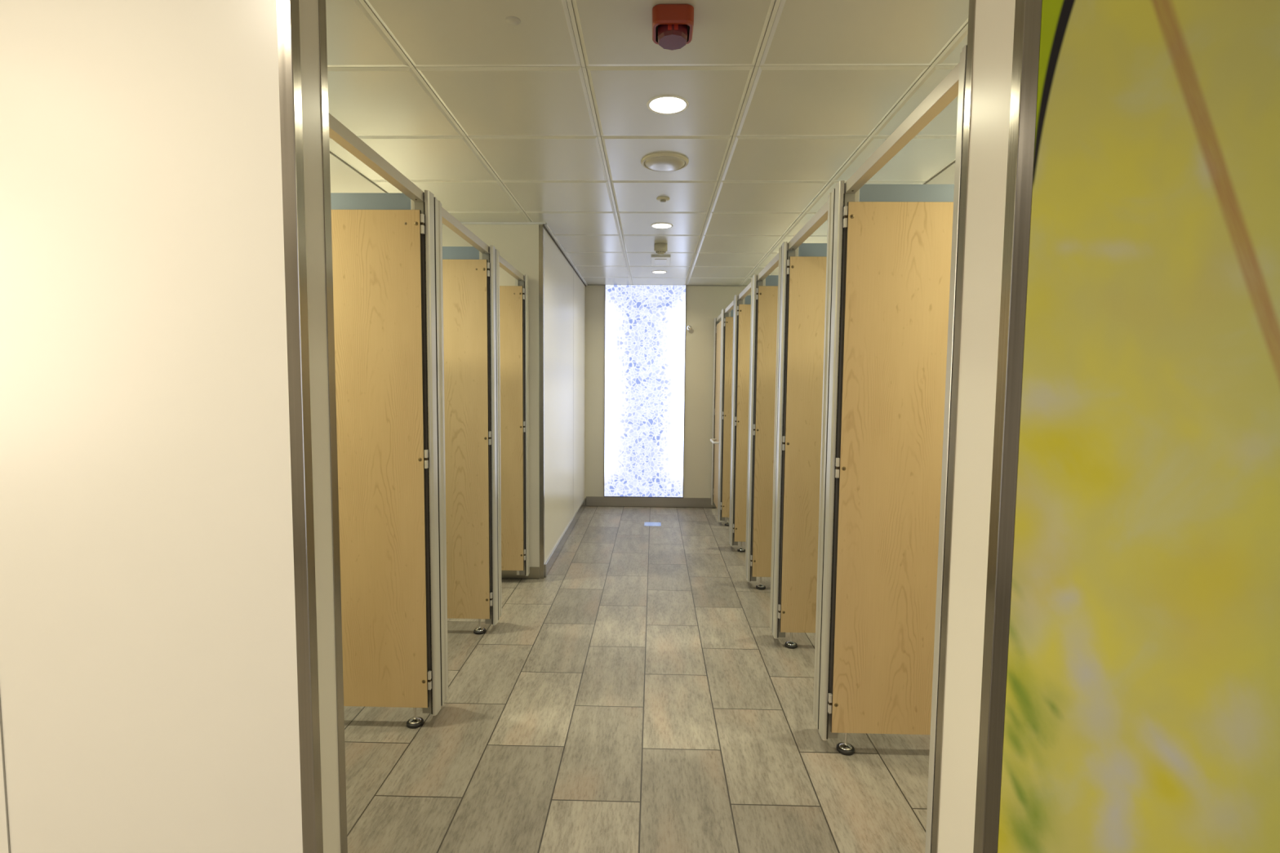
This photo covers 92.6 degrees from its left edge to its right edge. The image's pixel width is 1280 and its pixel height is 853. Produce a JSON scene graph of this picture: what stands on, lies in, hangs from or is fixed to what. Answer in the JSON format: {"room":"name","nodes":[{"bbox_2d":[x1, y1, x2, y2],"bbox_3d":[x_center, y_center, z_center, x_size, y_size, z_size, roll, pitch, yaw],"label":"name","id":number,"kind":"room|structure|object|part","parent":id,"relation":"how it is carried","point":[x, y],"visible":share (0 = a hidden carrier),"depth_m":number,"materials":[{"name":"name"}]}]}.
{"room":"public restroom","nodes":[
{"label":"public restroom","id":0,"kind":"room"},
{"bbox_2d":[0,0,340,852],"bbox_3d":[-2.153,0.040,1.246,3.041,2.503,0.118,1,4,1],"label":"wall","id":1,"kind":"structure","parent":0,"point":[148,684],"depth_m":1.16,"materials":[{"name":"beige laminate"}]},
{"bbox_2d":[0,697,10,852],"bbox_3d":[-1.253,0.059,1.168,0.003,2.493,0.004,1,4,1],"label":"trim","id":2,"kind":"structure","parent":1,"relation":"attached to","point":[1,722],"depth_m":1.21,"materials":[{"name":"metal"}]},
{"bbox_2d":[276,0,323,852],"bbox_3d":[-0.645,0.065,1.165,0.026,2.493,0.026,1,4,1],"label":"trim","id":3,"kind":"structure","parent":1,"relation":"attached to","point":[287,11],"depth_m":1.15,"materials":[{"name":"metal"}]},
{"bbox_2d":[318,0,347,852],"bbox_3d":[-0.643,0.058,1.260,0.026,2.493,0.026,1,4,1],"label":"trim","id":4,"kind":"structure","parent":1,"relation":"attached to","point":[322,3],"depth_m":1.25,"materials":[{"name":"metal"}]},
{"bbox_2d":[442,224,585,567],"bbox_3d":[-1.409,-0.262,5.664,1.525,2.503,2.730,1,4,1],"label":"wall","id":5,"kind":"structure","parent":0,"point":[564,330],"depth_m":4.70,"materials":[{"name":"white paint"}]},
{"bbox_2d":[442,222,546,224],"bbox_3d":[-1.417,-1.400,4.205,1.549,0.011,0.021,1,4,1],"label":"trim","id":6,"kind":"structure","parent":5,"relation":"attached to","point":[462,223],"depth_m":4.19,"materials":[{"name":"white plastic"}]},
{"bbox_2d":[501,567,539,578],"bbox_3d":[-1.466,1.039,4.381,1.494,0.085,0.012,1,4,1],"label":"baseboard","id":7,"kind":"structure","parent":5,"relation":"attached to","point":[534,571],"depth_m":4.36,"materials":[{"name":"tile"}]},
{"bbox_2d":[518,274,529,576],"bbox_3d":[-0.806,0.007,4.251,0.060,2.085,0.070,1,4,1],"label":"post","id":8,"kind":"object","parent":5,"relation":"attached to","point":[525,284],"visible":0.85,"depth_m":4.22,"materials":[{"name":"metal"}]},
{"bbox_2d":[499,255,524,280],"bbox_3d":[-0.815,-0.983,3.794,0.037,0.040,0.724,1,4,1],"label":"rail","id":9,"kind":"object","parent":8,"relation":"attached to","point":[505,265],"visible":0.71,"depth_m":3.80,"materials":[{"name":"metal"}]},
{"bbox_2d":[499,285,525,570],"bbox_3d":[-1.155,0.025,4.203,0.728,1.960,0.033,1,4,1],"label":"door","id":10,"kind":"structure","parent":8,"relation":"attached to","point":[511,297],"depth_m":4.20,"materials":[{"name":"brown wood"}]},
{"bbox_2d":[515,278,519,574],"bbox_3d":[-0.847,0.004,4.237,0.020,2.081,0.029,1,4,1],"label":"channel","id":11,"kind":"object","parent":8,"relation":"attached to","point":[516,280],"visible":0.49,"depth_m":4.16,"materials":[{"name":"metal"}]},
{"bbox_2d":[538,224,544,578],"bbox_3d":[-0.692,-0.155,4.300,0.030,2.493,0.028,1,4,1],"label":"trim","id":12,"kind":"structure","parent":5,"relation":"attached to","point":[541,363],"depth_m":4.29,"materials":[{"name":"metal"}]},
{"bbox_2d":[544,497,586,577],"bbox_3d":[-0.652,0.951,5.686,0.012,0.095,2.579,1,4,1],"label":"baseboard","id":13,"kind":"structure","parent":5,"relation":"attached to","point":[550,561],"depth_m":5.21,"materials":[{"name":"metal"}]},
{"bbox_2d":[542,223,587,286],"bbox_3d":[-0.624,-1.477,5.491,0.023,0.023,2.629,1,4,1],"label":"trim","id":14,"kind":"structure","parent":5,"relation":"attached to","point":[546,227],"depth_m":5.03,"materials":[{"name":"white plastic"}]},
{"bbox_2d":[573,269,573,312],"bbox_3d":[-0.641,-0.314,5.870,0.001,2.393,0.003,1,4,1],"label":"trim","id":15,"kind":"structure","parent":5,"relation":"attached to","point":[573,269],"depth_m":5.80,"materials":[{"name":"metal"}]},
{"bbox_2d":[343,506,930,852],"bbox_3d":[-0.469,1.155,4.182,6.500,0.100,5.900,1,4,1],"label":"floor","id":16,"kind":"structure","parent":0,"point":[640,695],"depth_m":2.42,"materials":[{"name":"tile"}]},
{"bbox_2d":[330,192,423,728],"bbox_3d":[-1.562,0.148,2.447,1.372,2.131,0.082,1,4,1],"label":"partition panel","id":17,"kind":"object","parent":16,"relation":"on","point":[339,201],"visible":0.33,"depth_m":2.38,"materials":[{"name":"grey metal"}]},
{"bbox_2d":[331,209,431,707],"bbox_3d":[-1.197,0.150,2.397,0.728,1.960,0.033,1,4,1],"label":"door","id":18,"kind":"structure","parent":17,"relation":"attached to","point":[382,457],"depth_m":2.39,"materials":[{"name":"brown wood"}]},
{"bbox_2d":[413,190,448,715],"bbox_3d":[-0.846,0.129,2.493,0.060,2.085,0.165,1,4,1],"label":"post","id":19,"kind":"object","parent":17,"relation":"attached to","point":[431,207],"visible":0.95,"depth_m":2.45,"materials":[{"name":"metal"}]},
{"bbox_2d":[442,246,485,634],"bbox_3d":[-1.540,0.084,3.375,1.372,2.131,0.082,1,4,1],"label":"partition panel","id":20,"kind":"object","parent":16,"relation":"on","point":[448,252],"visible":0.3,"depth_m":3.31,"materials":[{"name":"laminate"}]},
{"bbox_2d":[442,259,492,619],"bbox_3d":[-1.175,0.086,3.325,0.728,1.960,0.033,1,4,1],"label":"door","id":21,"kind":"structure","parent":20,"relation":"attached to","point":[468,435],"depth_m":3.32,"materials":[{"name":"brown wood"}]},
{"bbox_2d":[481,244,502,625],"bbox_3d":[-0.825,0.065,3.420,0.060,2.085,0.165,1,4,1],"label":"post","id":22,"kind":"object","parent":20,"relation":"attached to","point":[492,257],"visible":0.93,"depth_m":3.37,"materials":[{"name":"metal"}]},
{"bbox_2d":[441,207,488,253],"bbox_3d":[-0.836,-0.920,2.891,0.037,0.040,0.773,1,4,1],"label":"rail","id":23,"kind":"object","parent":22,"relation":"attached to","point":[447,219],"visible":0.68,"depth_m":2.86,"materials":[{"name":"metal"}]},
{"bbox_2d":[644,522,661,526],"bbox_3d":[0.126,0.975,6.101,0.166,0.004,0.166,1,4,1],"label":"floor plate","id":24,"kind":"object","parent":16,"relation":"on","point":[646,524],"visible":1,"depth_m":6.08,"materials":[{"name":"silver metal"}]},
{"bbox_2d":[724,309,733,526],"bbox_3d":[1.518,-0.072,5.996,1.334,2.131,0.082,1,4,1],"label":"partition panel","id":25,"kind":"object","parent":16,"relation":"on","point":[731,313],"visible":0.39,"depth_m":5.96,"materials":[{"name":"laminate"}]},
{"bbox_2d":[717,308,728,521],"bbox_3d":[0.824,-0.106,6.072,0.060,2.085,0.165,1,4,1],"label":"post","id":26,"kind":"object","parent":25,"relation":"attached to","point":[724,315],"visible":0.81,"depth_m":6.01,"materials":[{"name":"metal"}]},
{"bbox_2d":[724,300,733,313],"bbox_3d":[0.833,-1.090,5.540,0.037,0.040,0.778,1,4,1],"label":"rail","id":27,"kind":"object","parent":26,"relation":"attached to","point":[730,307],"visible":0.68,"depth_m":5.63,"materials":[{"name":"metal"}]},
{"bbox_2d":[720,316,733,517],"bbox_3d":[1.170,-0.077,5.961,0.728,1.960,0.033,1,4,1],"label":"door","id":28,"kind":"structure","parent":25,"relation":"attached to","point":[726,414],"depth_m":5.97,"materials":[{"name":"brown wood"}]},
{"bbox_2d":[737,295,751,552],"bbox_3d":[1.496,-0.007,5.063,1.334,2.131,0.082,1,4,1],"label":"partition panel","id":29,"kind":"object","parent":16,"relation":"on","point":[747,300],"visible":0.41,"depth_m":5.03,"materials":[{"name":"laminate"}]},
{"bbox_2d":[728,294,742,546],"bbox_3d":[0.803,-0.041,5.140,0.060,2.085,0.165,1,4,1],"label":"post","id":30,"kind":"object","parent":29,"relation":"attached to","point":[735,317],"visible":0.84,"depth_m":5.08,"materials":[{"name":"metal"}]},
{"bbox_2d":[737,282,751,300],"bbox_3d":[0.811,-1.025,4.607,0.037,0.040,0.778,1,4,1],"label":"rail","id":31,"kind":"object","parent":30,"relation":"attached to","point":[747,290],"visible":0.7,"depth_m":4.67,"materials":[{"name":"metal"}]},
{"bbox_2d":[733,304,751,542],"bbox_3d":[1.148,-0.012,5.029,0.728,1.960,0.033,1,4,1],"label":"door","id":32,"kind":"structure","parent":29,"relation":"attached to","point":[741,423],"depth_m":5.03,"materials":[{"name":"brown wood"}]},
{"bbox_2d":[755,275,777,590],"bbox_3d":[1.475,0.058,4.131,1.334,2.131,0.082,1,4,1],"label":"partition panel","id":33,"kind":"object","parent":16,"relation":"on","point":[771,280],"visible":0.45,"depth_m":4.09,"materials":[{"name":"laminate"}]},
{"bbox_2d":[745,274,763,582],"bbox_3d":[0.781,0.024,4.207,0.060,2.085,0.165,1,4,1],"label":"post","id":34,"kind":"object","parent":33,"relation":"attached to","point":[755,283],"visible":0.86,"depth_m":4.15,"materials":[{"name":"metal"}]},
{"bbox_2d":[757,253,778,280],"bbox_3d":[0.789,-0.960,3.675,0.037,0.040,0.778,1,4,1],"label":"rail","id":35,"kind":"object","parent":34,"relation":"attached to","point":[773,264],"visible":0.68,"depth_m":3.69,"materials":[{"name":"metal"}]},
{"bbox_2d":[750,285,777,577],"bbox_3d":[1.127,0.053,4.096,0.728,1.960,0.033,1,4,1],"label":"door","id":36,"kind":"structure","parent":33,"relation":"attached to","point":[766,295],"depth_m":4.10,"materials":[{"name":"brown wood"}]},
{"bbox_2d":[784,243,826,648],"bbox_3d":[1.453,0.123,3.198,1.334,2.131,0.082,1,4,1],"label":"partition panel","id":37,"kind":"object","parent":16,"relation":"on","point":[804,249],"visible":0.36,"depth_m":3.16,"materials":[{"name":"laminate"}]},
{"bbox_2d":[769,241,795,639],"bbox_3d":[0.760,0.089,3.275,0.060,2.085,0.165,1,4,1],"label":"post","id":38,"kind":"object","parent":37,"relation":"attached to","point":[784,254],"visible":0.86,"depth_m":3.22,"materials":[{"name":"metal"}]},
{"bbox_2d":[777,256,826,632],"bbox_3d":[1.105,0.118,3.164,0.728,1.960,0.033,1,4,1],"label":"door","id":39,"kind":"structure","parent":38,"relation":"attached to","point":[802,441],"depth_m":3.17,"materials":[{"name":"brown wood"}]},
{"bbox_2d":[787,200,828,249],"bbox_3d":[0.768,-0.895,2.743,0.037,0.040,0.778,1,4,1],"label":"rail","id":40,"kind":"object","parent":38,"relation":"attached to","point":[820,217],"visible":0.68,"depth_m":2.72,"materials":[{"name":"metal"}]},
{"bbox_2d":[835,183,954,755],"bbox_3d":[1.432,0.188,2.266,1.334,2.131,0.082,1,4,1],"label":"partition panel","id":41,"kind":"object","parent":16,"relation":"on","point":[868,192],"visible":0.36,"depth_m":2.22,"materials":[{"name":"grey metal"}]},
{"bbox_2d":[813,180,855,741],"bbox_3d":[0.738,0.154,2.342,0.060,2.085,0.165,1,4,1],"label":"post","id":42,"kind":"object","parent":41,"relation":"attached to","point":[838,199],"visible":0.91,"depth_m":2.30,"materials":[{"name":"metal"}]},
{"bbox_2d":[827,201,953,734],"bbox_3d":[1.083,0.183,2.231,0.728,1.960,0.033,1,4,1],"label":"door","id":43,"kind":"structure","parent":42,"relation":"attached to","point":[888,471],"depth_m":2.23,"materials":[{"name":"brown wood"}]},
{"bbox_2d":[844,62,959,193],"bbox_3d":[0.746,-0.827,1.771,0.037,0.040,0.856,1,4,1],"label":"rail","id":44,"kind":"object","parent":42,"relation":"attached to","point":[947,90],"visible":0.72,"depth_m":1.67,"materials":[{"name":"metal"}]},
{"bbox_3d":[-0.868,0.194,1.560,0.060,2.085,0.165,1,4,1],"label":"post","id":45,"kind":"object","parent":16,"relation":"on","visible":0},
{"bbox_2d":[328,113,423,201],"bbox_3d":[-0.857,-0.855,1.961,0.037,0.040,0.778,1,4,1],"label":"rail","id":46,"kind":"object","parent":45,"relation":"attached to","point":[340,133],"visible":0.67,"depth_m":1.93,"materials":[{"name":"metal"}]},
{"bbox_2d":[325,0,968,285],"bbox_3d":[-0.494,-1.285,1.892,6.500,0.100,10.130,1,4,1],"label":"ceiling","id":47,"kind":"structure","parent":0,"point":[546,117],"depth_m":2.47,"materials":[{"name":"white metal"}]},
{"bbox_2d":[505,16,520,25],"bbox_3d":[-0.385,-1.231,1.853,0.046,0.001,0.046,1,4,1],"label":"round cover","id":48,"kind":"object","parent":47,"relation":"attached to","point":[513,20],"visible":1,"depth_m":1.85,"materials":[{"name":"paint"}]},
{"bbox_2d":[651,270,666,273],"bbox_3d":[0.190,-1.515,5.991,0.152,0.008,0.152,1,4,1],"label":"recessed light","id":49,"kind":"object","parent":47,"relation":"in","point":[656,271],"visible":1,"depth_m":6.00,"materials":[{"name":"white plastic"}]},
{"bbox_2d":[651,255,670,266],"bbox_3d":[0.182,-1.465,5.409,0.166,0.021,0.380,1,4,1],"label":"ceiling fitting","id":50,"kind":"object","parent":47,"relation":"attached to","point":[656,260],"visible":0.99,"depth_m":5.35,"materials":[{"name":"white plastic"}]},
{"bbox_2d":[654,258,666,264],"bbox_3d":[0.182,-1.457,5.409,0.104,0.005,0.230,1,4,1],"label":"diffuser","id":51,"kind":"object","parent":50,"relation":"attached to","point":[657,261],"depth_m":5.38,"materials":[{"name":"white plastic"}]},
{"bbox_2d":[653,243,667,255],"bbox_3d":[0.163,-1.394,4.812,0.104,0.082,0.104,1,4,1],"label":"smoke detector","id":52,"kind":"object","parent":47,"relation":"attached to","point":[660,249],"visible":1,"depth_m":4.78,"materials":[{"name":"beige plastic"}]},
{"bbox_2d":[650,222,673,228],"bbox_3d":[0.151,-1.393,4.239,0.156,0.008,0.156,1,4,1],"label":"recessed light","id":53,"kind":"object","parent":47,"relation":"in","point":[657,225],"visible":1,"depth_m":4.23,"materials":[{"name":"white plastic"}]},
{"bbox_2d":[656,196,669,202],"bbox_3d":[0.137,-1.340,3.618,0.078,0.022,0.078,1,4,1],"label":"ceiling sensor","id":54,"kind":"object","parent":47,"relation":"attached to","point":[663,199],"visible":1,"depth_m":3.60,"materials":[{"name":"beige plastic"}]},
{"bbox_2d":[640,152,688,171],"bbox_3d":[0.122,-1.295,3.016,0.236,0.031,0.236,1,4,1],"label":"ceiling vent","id":55,"kind":"object","parent":47,"relation":"attached to","point":[658,162],"visible":1,"depth_m":2.97,"materials":[{"name":"beige plastic"}]},
{"bbox_2d":[646,94,688,115],"bbox_3d":[0.109,-1.265,2.404,0.166,0.008,0.166,1,4,1],"label":"recessed light","id":56,"kind":"object","parent":47,"relation":"in","point":[667,104],"visible":1,"depth_m":2.40,"materials":[{"name":"white plastic"}]},
{"bbox_2d":[652,4,693,49],"bbox_3d":[0.097,-1.186,1.825,0.122,0.076,0.122,1,4,1],"label":"fire alarm sounder","id":57,"kind":"object","parent":47,"relation":"attached to","point":[673,24],"visible":1,"depth_m":1.78,"materials":[{"name":"red plastic"}]},
{"bbox_2d":[585,285,751,497],"bbox_3d":[0.796,-0.330,6.917,2.825,2.503,0.120,1,4,1],"label":"wall","id":58,"kind":"structure","parent":0,"point":[704,304],"depth_m":6.86,"materials":[{"name":"beige paint"}]},
{"bbox_2d":[604,284,686,497],"bbox_3d":[0.051,-0.382,6.863,0.901,2.381,0.015,1,4,1],"label":"light panel","id":59,"kind":"object","parent":58,"relation":"attached to","point":[645,325],"visible":1,"depth_m":6.86,"materials":[{"name":"white glass"}]},
{"bbox_2d":[586,496,716,507],"bbox_3d":[0.790,0.868,6.934,2.811,0.112,0.012,1,4,1],"label":"baseboard","id":60,"kind":"structure","parent":58,"relation":"attached to","point":[590,500],"depth_m":6.94,"materials":[{"name":"tile"}]},
{"bbox_2d":[587,284,746,286],"bbox_3d":[0.818,-1.560,6.765,2.800,0.009,0.012,1,4,1],"label":"trim","id":61,"kind":"structure","parent":58,"relation":"attached to","point":[588,285],"depth_m":6.76,"materials":[{"name":"metal"}]},
{"bbox_2d":[710,321,720,508],"bbox_3d":[0.795,-0.117,6.475,0.084,1.960,0.628,1,4,1],"label":"door","id":62,"kind":"structure","parent":58,"relation":"in","point":[716,439],"depth_m":6.54,"materials":[{"name":"brown wood"}]},
{"bbox_3d":[0.831,-0.116,6.471,0.012,1.960,0.622,1,4,1],"label":"door","id":63,"kind":"part","parent":62,"relation":"part of","materials":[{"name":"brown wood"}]},
{"bbox_2d":[711,317,719,505],"bbox_3d":[0.842,-0.158,6.825,0.060,2.085,0.074,1,4,1],"label":"post","id":64,"kind":"object","parent":58,"relation":"attached to","point":[716,322],"visible":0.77,"depth_m":6.79,"materials":[{"name":"metal"}]},
{"bbox_2d":[716,313,721,321],"bbox_3d":[0.853,-1.150,6.405,0.037,0.040,0.643,1,4,1],"label":"rail","id":65,"kind":"object","parent":64,"relation":"attached to","point":[718,318],"visible":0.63,"depth_m":6.49,"materials":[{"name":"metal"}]},
{"bbox_2d":[937,0,1015,852],"bbox_3d":[1.647,0.078,1.201,1.959,2.503,0.198,1,4,1],"label":"wall","id":66,"kind":"structure","parent":0,"point":[994,23],"depth_m":1.22,"materials":[{"name":"beige paint"}]},
{"bbox_2d":[924,44,967,852],"bbox_3d":[0.716,0.222,1.375,0.060,2.085,0.080,1,4,1],"label":"post","id":67,"kind":"object","parent":66,"relation":"attached to","point":[962,65],"visible":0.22,"depth_m":1.38,"materials":[{"name":"metal"}]},
{"bbox_2d":[931,0,976,852],"bbox_3d":[0.681,0.066,1.310,0.026,2.493,0.026,1,4,1],"label":"trim","id":68,"kind":"structure","parent":66,"relation":"attached to","point":[971,15],"depth_m":1.30,"materials":[{"name":"metal"}]},
{"bbox_2d":[973,0,1041,852],"bbox_3d":[0.678,0.079,1.137,0.029,2.493,0.030,1,4,1],"label":"trim","id":69,"kind":"structure","parent":66,"relation":"attached to","point":[1028,13],"depth_m":1.12,"materials":[{"name":"metal"}]},
{"bbox_2d":[997,0,1279,852],"bbox_3d":[1.658,0.090,1.101,1.929,2.492,0.002,1,4,1],"label":"wall mural","id":70,"kind":"object","parent":66,"relation":"attached to","point":[1142,702],"visible":1,"depth_m":1.11}
]}

